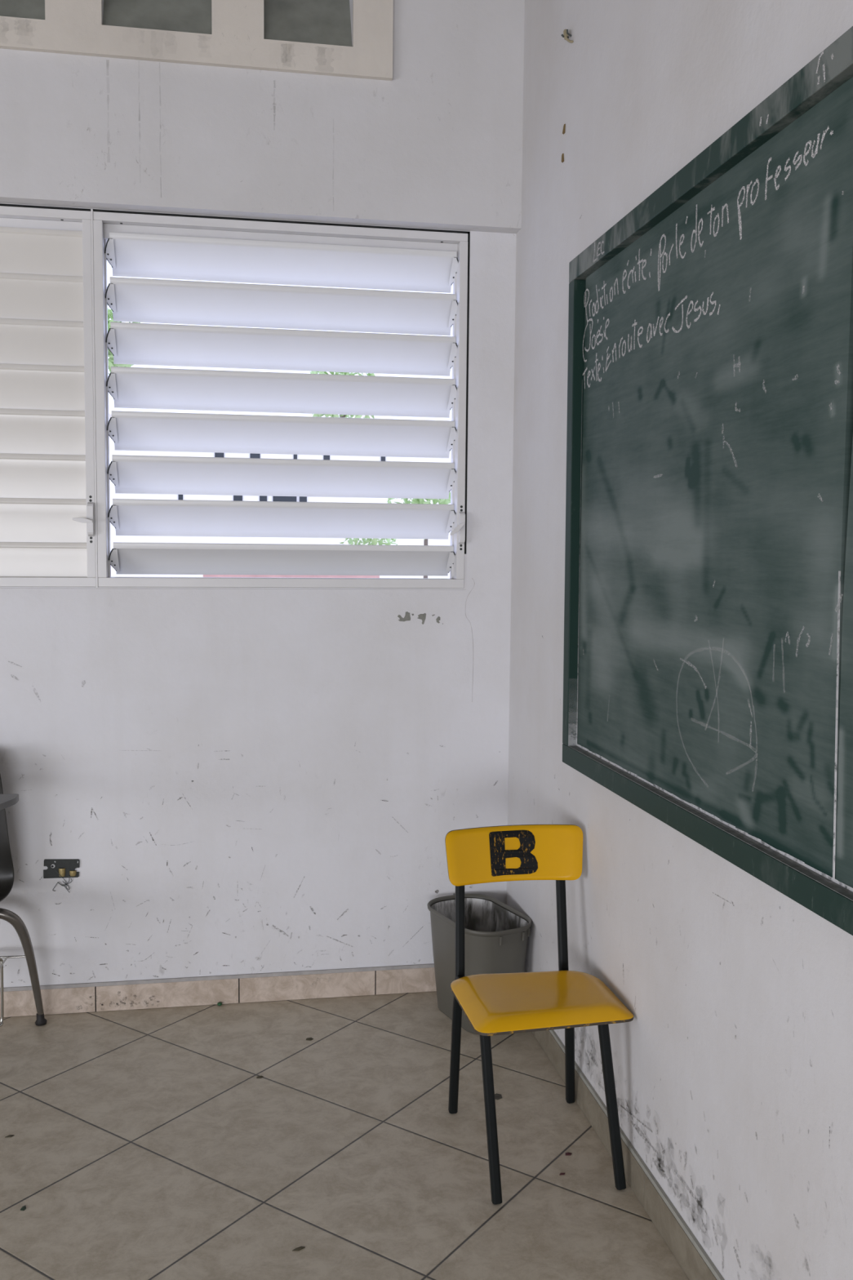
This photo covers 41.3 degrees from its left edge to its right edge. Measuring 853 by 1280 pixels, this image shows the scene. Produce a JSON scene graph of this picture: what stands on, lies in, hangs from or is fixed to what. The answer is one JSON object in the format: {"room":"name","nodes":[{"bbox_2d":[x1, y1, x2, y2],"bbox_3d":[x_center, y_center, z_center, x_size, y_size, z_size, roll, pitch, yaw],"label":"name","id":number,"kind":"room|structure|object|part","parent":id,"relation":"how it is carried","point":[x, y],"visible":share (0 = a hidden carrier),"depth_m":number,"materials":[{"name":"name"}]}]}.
{"room":"classroom","nodes":[
{"label":"classroom","id":0,"kind":"room"},
{"bbox_2d":[0,0,524,987],"bbox_3d":[-2.575,-0.901,3.231,6.200,4.200,0.213,0,5,-10],"label":"wall","id":1,"kind":"structure","parent":0,"point":[238,781],"depth_m":3.60,"materials":[{"name":"white paint"}]},
{"bbox_2d":[0,0,44,19],"bbox_3d":[-1.278,-1.963,3.363,0.302,0.300,0.180,0,5,-10],"label":"window","id":2,"kind":"structure","parent":1,"relation":"attached to","point":[29,9],"depth_m":3.32,"materials":[{"name":"grey glass"}]},
{"bbox_2d":[0,205,95,586],"bbox_3d":[-1.642,-0.731,3.399,1.244,1.142,0.155,0,5,-10],"label":"window","id":3,"kind":"structure","parent":1,"relation":"in","point":[47,531],"depth_m":3.47,"materials":[{"name":"white metal"}]},
{"bbox_3d":[-1.635,-1.174,3.351,1.188,0.140,0.010,0,5,-10],"label":"louver blade","id":4,"kind":"part","parent":3,"relation":"part of","materials":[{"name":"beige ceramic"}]},
{"bbox_3d":[-1.636,-1.039,3.362,1.188,0.140,0.010,0,5,-10],"label":"louver blade","id":5,"kind":"part","parent":3,"relation":"part of","materials":[{"name":"beige ceramic"}]},
{"bbox_3d":[-1.637,-0.904,3.372,1.188,0.140,0.010,0,5,-10],"label":"louver blade","id":6,"kind":"part","parent":3,"relation":"part of","materials":[{"name":"beige ceramic"}]},
{"bbox_3d":[-1.639,-0.769,3.383,1.188,0.140,0.010,0,5,-10],"label":"louver blade","id":7,"kind":"part","parent":3,"relation":"part of","materials":[{"name":"beige ceramic"}]},
{"bbox_3d":[-1.641,-0.500,3.404,1.188,0.140,0.010,0,5,-10],"label":"louver blade","id":8,"kind":"part","parent":3,"relation":"part of","materials":[{"name":"white metal"}]},
{"bbox_3d":[-1.640,-0.635,3.393,1.188,0.140,0.010,0,5,-10],"label":"louver blade","id":9,"kind":"part","parent":3,"relation":"part of","materials":[{"name":"white metal"}]},
{"bbox_3d":[-1.642,-0.365,3.415,1.188,0.140,0.010,0,5,-10],"label":"louver blade","id":10,"kind":"part","parent":3,"relation":"part of","materials":[{"name":"white metal"}]},
{"bbox_3d":[-1.644,-0.230,3.425,1.188,0.140,0.010,0,5,-10],"label":"louver blade","id":11,"kind":"part","parent":3,"relation":"part of","materials":[{"name":"beige ceramic"}]},
{"bbox_3d":[-1.037,-0.373,3.489,0.018,0.148,0.026,0,5,-10],"label":"handle","id":12,"kind":"part","parent":3,"relation":"part of","materials":[{"name":"white metal"}]},
{"bbox_2d":[43,858,79,892],"bbox_3d":[-1.151,0.744,3.564,0.110,0.108,0.013,0,5,-10],"label":"electrical box","id":13,"kind":"object","parent":1,"relation":"attached to","point":[56,868],"visible":1,"depth_m":3.56,"materials":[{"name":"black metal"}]},
{"bbox_3d":[-1.152,0.720,3.567,0.110,0.062,0.004,0,5,-10],"label":"plate","id":14,"kind":"part","parent":13,"relation":"part of","materials":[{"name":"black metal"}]},
{"bbox_2d":[90,208,97,587],"bbox_3d":[-1.030,-0.739,3.528,0.006,1.147,0.116,0,5,-10],"label":"trim","id":15,"kind":"structure","parent":1,"relation":"attached to","point":[91,210],"depth_m":3.47,"materials":[{"name":"white metal"}]},
{"bbox_2d":[102,0,211,34],"bbox_3d":[-0.816,-1.965,3.446,0.318,0.300,0.180,0,5,-10],"label":"window","id":16,"kind":"structure","parent":1,"relation":"attached to","point":[179,15],"depth_m":3.40,"materials":[{"name":"grey glass"}]},
{"bbox_2d":[0,0,393,80],"bbox_3d":[-1.250,-2.058,3.256,2.330,0.673,0.020,0,5,-10],"label":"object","id":17,"kind":"structure","parent":1,"relation":"attached to","point":[236,39],"depth_m":3.38,"materials":[{"name":"beige paint"}]},
{"bbox_2d":[0,963,436,1017],"bbox_3d":[-1.059,1.141,3.615,2.700,0.093,0.009,0,5,-10],"label":"baseboard","id":18,"kind":"structure","parent":1,"relation":"attached to","point":[64,998],"depth_m":3.68,"materials":[{"name":"beige tile"}]},
{"bbox_2d":[0,554,466,589],"bbox_3d":[-1.078,-0.738,3.517,2.447,1.151,0.101,0,5,-10],"label":"trim","id":19,"kind":"structure","parent":1,"relation":"attached to","point":[464,579],"depth_m":3.61,"materials":[{"name":"white paint"}]},
{"bbox_2d":[0,204,470,554],"bbox_3d":[-1.060,-0.793,3.473,2.427,1.034,0.008,0,5,-10],"label":"trim","id":20,"kind":"structure","parent":1,"relation":"attached to","point":[4,205],"depth_m":3.58,"materials":[{"name":"white metal"}]},
{"bbox_2d":[93,211,467,587],"bbox_3d":[-0.451,-0.739,3.611,1.164,1.139,0.155,0,5,-10],"label":"window","id":21,"kind":"structure","parent":1,"relation":"in","point":[134,245],"depth_m":3.62,"materials":[{"name":"white metal"}]},
{"bbox_3d":[-0.450,-0.659,3.642,1.084,0.113,0.094,0,5,-10],"label":"louver blade","id":22,"kind":"part","parent":21,"relation":"part of","materials":[{"name":"white ceramic"}]},
{"bbox_3d":[-0.447,-0.929,3.621,1.084,0.113,0.094,0,5,-10],"label":"louver blade","id":23,"kind":"part","parent":21,"relation":"part of","materials":[{"name":"white ceramic"}]},
{"bbox_3d":[-0.446,-1.062,3.610,1.084,0.116,0.094,0,5,-10],"label":"louver blade","id":24,"kind":"part","parent":21,"relation":"part of","materials":[{"name":"white ceramic"}]},
{"bbox_3d":[-0.452,-0.389,3.663,1.084,0.113,0.094,0,5,-10],"label":"louver blade","id":25,"kind":"part","parent":21,"relation":"part of","materials":[{"name":"white ceramic"}]},
{"bbox_3d":[-0.451,-0.524,3.652,1.084,0.114,0.094,0,5,-10],"label":"louver blade","id":26,"kind":"part","parent":21,"relation":"part of","materials":[{"name":"white ceramic"}]},
{"bbox_3d":[-0.448,-0.793,3.631,1.084,0.115,0.094,0,5,-10],"label":"louver blade","id":27,"kind":"part","parent":21,"relation":"part of","materials":[{"name":"white ceramic"}]},
{"bbox_3d":[-0.445,-1.199,3.600,1.084,0.112,0.094,0,5,-10],"label":"louver blade","id":28,"kind":"part","parent":21,"relation":"part of","materials":[{"name":"white ceramic"}]},
{"bbox_3d":[-0.453,-0.261,3.673,1.084,0.101,0.094,0,5,-10],"label":"louver blade","id":29,"kind":"part","parent":21,"relation":"part of","materials":[{"name":"white ceramic"}]},
{"bbox_3d":[0.115,-0.366,3.695,0.018,0.148,0.026,0,5,-10],"label":"handle","id":30,"kind":"part","parent":21,"relation":"part of","materials":[{"name":"white metal"}]},
{"bbox_2d":[263,0,351,46],"bbox_3d":[-0.375,-1.967,3.524,0.270,0.300,0.180,0,5,-10],"label":"window","id":31,"kind":"structure","parent":1,"relation":"attached to","point":[328,22],"depth_m":3.49,"materials":[{"name":"grey glass"}]},
{"bbox_2d":[0,991,688,1279],"bbox_3d":[-1.986,1.560,-0.587,6.400,0.100,8.400,0,5,-10],"label":"floor","id":32,"kind":"structure","parent":0,"point":[148,1144],"depth_m":2.76,"materials":[{"name":"beige tile"}]},
{"bbox_2d":[19,1205,26,1210],"bbox_3d":[-0.903,1.273,2.536,0.010,0.004,0.018,1,4,3],"label":"leaf fragment","id":33,"kind":"object","parent":32,"relation":"on","point":[24,1207],"visible":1,"depth_m":2.53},
{"bbox_2d":[0,775,46,1026],"bbox_3d":[-1.394,0.788,3.125,0.553,0.867,0.732,0,5,-10],"label":"chair","id":34,"kind":"object","parent":32,"relation":"on","point":[6,869],"visible":1,"depth_m":3.43,"materials":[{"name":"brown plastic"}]},
{"bbox_3d":[-1.327,1.064,3.404,0.101,0.220,0.018,-1,5,-17],"label":"rack rod","id":35,"kind":"part","parent":34,"relation":"part of","materials":[{"name":"silver metal"}]},
{"bbox_3d":[-1.251,0.985,3.440,0.177,0.374,0.060,-3,5,-35],"label":"leg","id":36,"kind":"part","parent":34,"relation":"part of","materials":[{"name":"grey metal"}]},
{"bbox_2d":[293,1246,305,1250],"bbox_3d":[-0.271,1.289,2.396,0.029,0.004,0.010,-2,5,-28],"label":"leaf fragment","id":37,"kind":"object","parent":32,"relation":"on","point":[299,1248],"visible":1,"depth_m":2.40,"materials":[{"name":"brown plant"}]},
{"bbox_2d":[426,893,532,1034],"bbox_3d":[0.164,1.031,3.602,0.243,0.338,0.383,-2,5,-27],"label":"waste bin","id":38,"kind":"object","parent":32,"relation":"on","point":[496,934],"visible":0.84,"depth_m":3.56,"materials":[{"name":"grey plastic"}]},
{"bbox_2d":[494,1093,502,1099],"bbox_3d":[0.192,1.241,3.074,0.027,0.002,0.032,1,4,1],"label":"crumb","id":39,"kind":"object","parent":32,"relation":"on","point":[497,1096],"visible":0.73,"depth_m":3.07,"materials":[{"name":"grey"}]},
{"bbox_2d":[444,824,633,1204],"bbox_3d":[0.255,0.884,2.785,0.392,0.760,0.478,0,5,-10],"label":"chair","id":40,"kind":"object","parent":32,"relation":"on","point":[493,1004],"visible":1,"depth_m":2.79,"materials":[{"name":"yellow wood"}]},
{"bbox_3d":[0.077,1.054,2.935,0.026,0.392,0.095,0,5,-10],"label":"leg","id":41,"kind":"part","parent":40,"relation":"part of","materials":[{"name":"black paint"}]},
{"bbox_3d":[0.086,0.692,2.918,0.024,0.356,0.120,0,4,-1],"label":"post","id":42,"kind":"part","parent":40,"relation":"part of","materials":[{"name":"black metal"}]},
{"bbox_3d":[0.146,1.076,2.576,0.026,0.404,0.080,-3,6,-36],"label":"leg","id":43,"kind":"part","parent":40,"relation":"part of","materials":[{"name":"black paint"}]},
{"bbox_3d":[0.244,0.872,2.756,0.303,0.024,0.300,0,5,-10],"label":"seat frame","id":44,"kind":"part","parent":40,"relation":"part of","materials":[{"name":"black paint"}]},
{"bbox_3d":[0.228,0.559,2.953,0.369,0.140,0.070,0,5,-10],"label":"backrest","id":45,"kind":"part","parent":40,"relation":"part of","materials":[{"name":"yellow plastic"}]},
{"bbox_3d":[0.270,0.854,2.712,0.388,0.031,0.334,0,5,-10],"label":"seat","id":46,"kind":"part","parent":40,"relation":"part of","materials":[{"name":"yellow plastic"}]},
{"bbox_3d":[0.354,0.691,2.965,0.024,0.355,0.118,0,4,-5],"label":"post","id":47,"kind":"part","parent":40,"relation":"part of","materials":[{"name":"black metal"}]},
{"bbox_3d":[0.377,1.053,2.989,0.036,0.393,0.119,2,5,22],"label":"leg","id":48,"kind":"part","parent":40,"relation":"part of","materials":[{"name":"black paint"}]},
{"bbox_3d":[0.431,1.074,2.635,0.084,0.404,0.026,4,6,37],"label":"leg","id":49,"kind":"part","parent":40,"relation":"part of","materials":[{"name":"black paint"}]},
{"bbox_2d":[506,0,852,1279],"bbox_3d":[1.067,-0.606,-0.115,0.202,4.200,8.200,0,5,-10],"label":"wall","id":50,"kind":"structure","parent":0,"point":[733,1064],"depth_m":2.44,"materials":[{"name":"white paint"}]},
{"bbox_2d":[561,152,564,162],"bbox_3d":[0.379,-1.345,3.152,0.005,0.024,0.016,0,5,-10],"label":"plug","id":51,"kind":"object","parent":50,"relation":"attached to","point":[562,154],"visible":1,"depth_m":3.15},
{"bbox_2d":[562,123,565,134],"bbox_3d":[0.381,-1.419,3.139,0.005,0.024,0.016,0,5,-10],"label":"plug","id":52,"kind":"object","parent":50,"relation":"attached to","point":[564,126],"visible":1,"depth_m":3.13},
{"bbox_2d":[560,29,573,43],"bbox_3d":[0.383,-1.641,3.078,0.023,0.049,0.051,0,5,-10],"label":"nail","id":53,"kind":"object","parent":50,"relation":"attached to","point":[566,33],"visible":1,"depth_m":3.08,"materials":[{"name":"grey metal"}]},
{"bbox_2d":[532,1029,724,1279],"bbox_3d":[0.579,1.276,2.088,0.008,0.093,3.600,0,5,-10],"label":"baseboard","id":54,"kind":"structure","parent":50,"relation":"attached to","point":[694,1260],"depth_m":2.56,"materials":[{"name":"beige tile"}]},
{"bbox_2d":[562,26,852,935],"bbox_3d":[0.630,-0.222,1.653,0.045,1.318,2.789,0,5,-10],"label":"blackboard","id":55,"kind":"object","parent":50,"relation":"attached to","point":[708,664],"visible":1,"depth_m":2.07,"materials":[{"name":"green"}]},
{"bbox_3d":[0.628,0.399,1.688,0.044,0.073,2.761,0,5,-10],"label":"frame rail","id":56,"kind":"part","parent":55,"relation":"part of","materials":[{"name":"green wood"}]},
{"bbox_3d":[0.637,-0.852,1.599,0.044,0.054,2.779,0,5,-10],"label":"frame rail","id":57,"kind":"part","parent":55,"relation":"part of","materials":[{"name":"green wood"}]},
{"bbox_3d":[0.757,-0.175,1.012,0.015,1.212,1.382,0,5,-10],"label":"writing panel","id":58,"kind":"part","parent":55,"relation":"part of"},
{"label":"outside","id":59,"kind":"structure","parent":0,"visible":0},
{"bbox_3d":[-5.907,-1.038,38.549,80.000,0.100,69.400,0,5,-10],"label":"ground","id":60,"kind":"structure","parent":59,"visible":0},
{"bbox_2d":[107,307,140,374],"bbox_3d":[-9.407,-5.317,33.200,2.795,9.204,2.882,0,5,-10],"label":"tree","id":61,"kind":"object","parent":60,"relation":"on","point":[110,360],"visible":0.09,"depth_m":32.91,"materials":[{"name":"green plant"}]},
{"bbox_2d":[151,493,337,577],"bbox_3d":[-2.581,-0.947,16.122,2.700,3.280,1.600,0,5,-10],"label":"shed","id":62,"kind":"object","parent":60,"relation":"on","point":[209,540],"visible":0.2,"depth_m":15.36,"materials":[{"name":"white"}]},
{"bbox_2d":[108,410,451,578],"bbox_3d":[-4.329,-2.896,28.187,14.300,5.250,6.800,0,5,-10],"label":"house","id":63,"kind":"structure","parent":60,"relation":"on","point":[113,538],"depth_m":25.30,"materials":[{"name":"white paint"}]},
{"bbox_2d":[203,574,379,577],"bbox_3d":[-0.926,0.434,7.764,1.180,1.860,0.200,0,5,-10],"label":"wall","id":64,"kind":"structure","parent":60,"relation":"on","point":[204,575],"depth_m":7.59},
{"bbox_2d":[310,371,375,418],"bbox_3d":[-2.526,-4.629,34.422,2.574,7.766,2.683,0,4,-2],"label":"tree","id":65,"kind":"object","parent":60,"relation":"on","point":[311,372],"visible":0.06,"depth_m":34.01,"materials":[{"name":"green plant"}]},
{"bbox_2d":[340,537,397,545],"bbox_3d":[-0.453,0.180,8.747,0.481,2.221,0.479,0,5,-10],"label":"shrub","id":66,"kind":"object","parent":60,"relation":"on","point":[374,541],"visible":0.25,"depth_m":8.63,"materials":[{"name":"green plant"}]},
{"bbox_2d":[386,492,450,577],"bbox_3d":[-0.015,-0.252,10.841,0.817,2.763,0.847,0,5,-10],"label":"shrub","id":67,"kind":"object","parent":60,"relation":"on","point":[441,501],"visible":0.07,"depth_m":10.69,"materials":[{"name":"green plant"}]}
]}

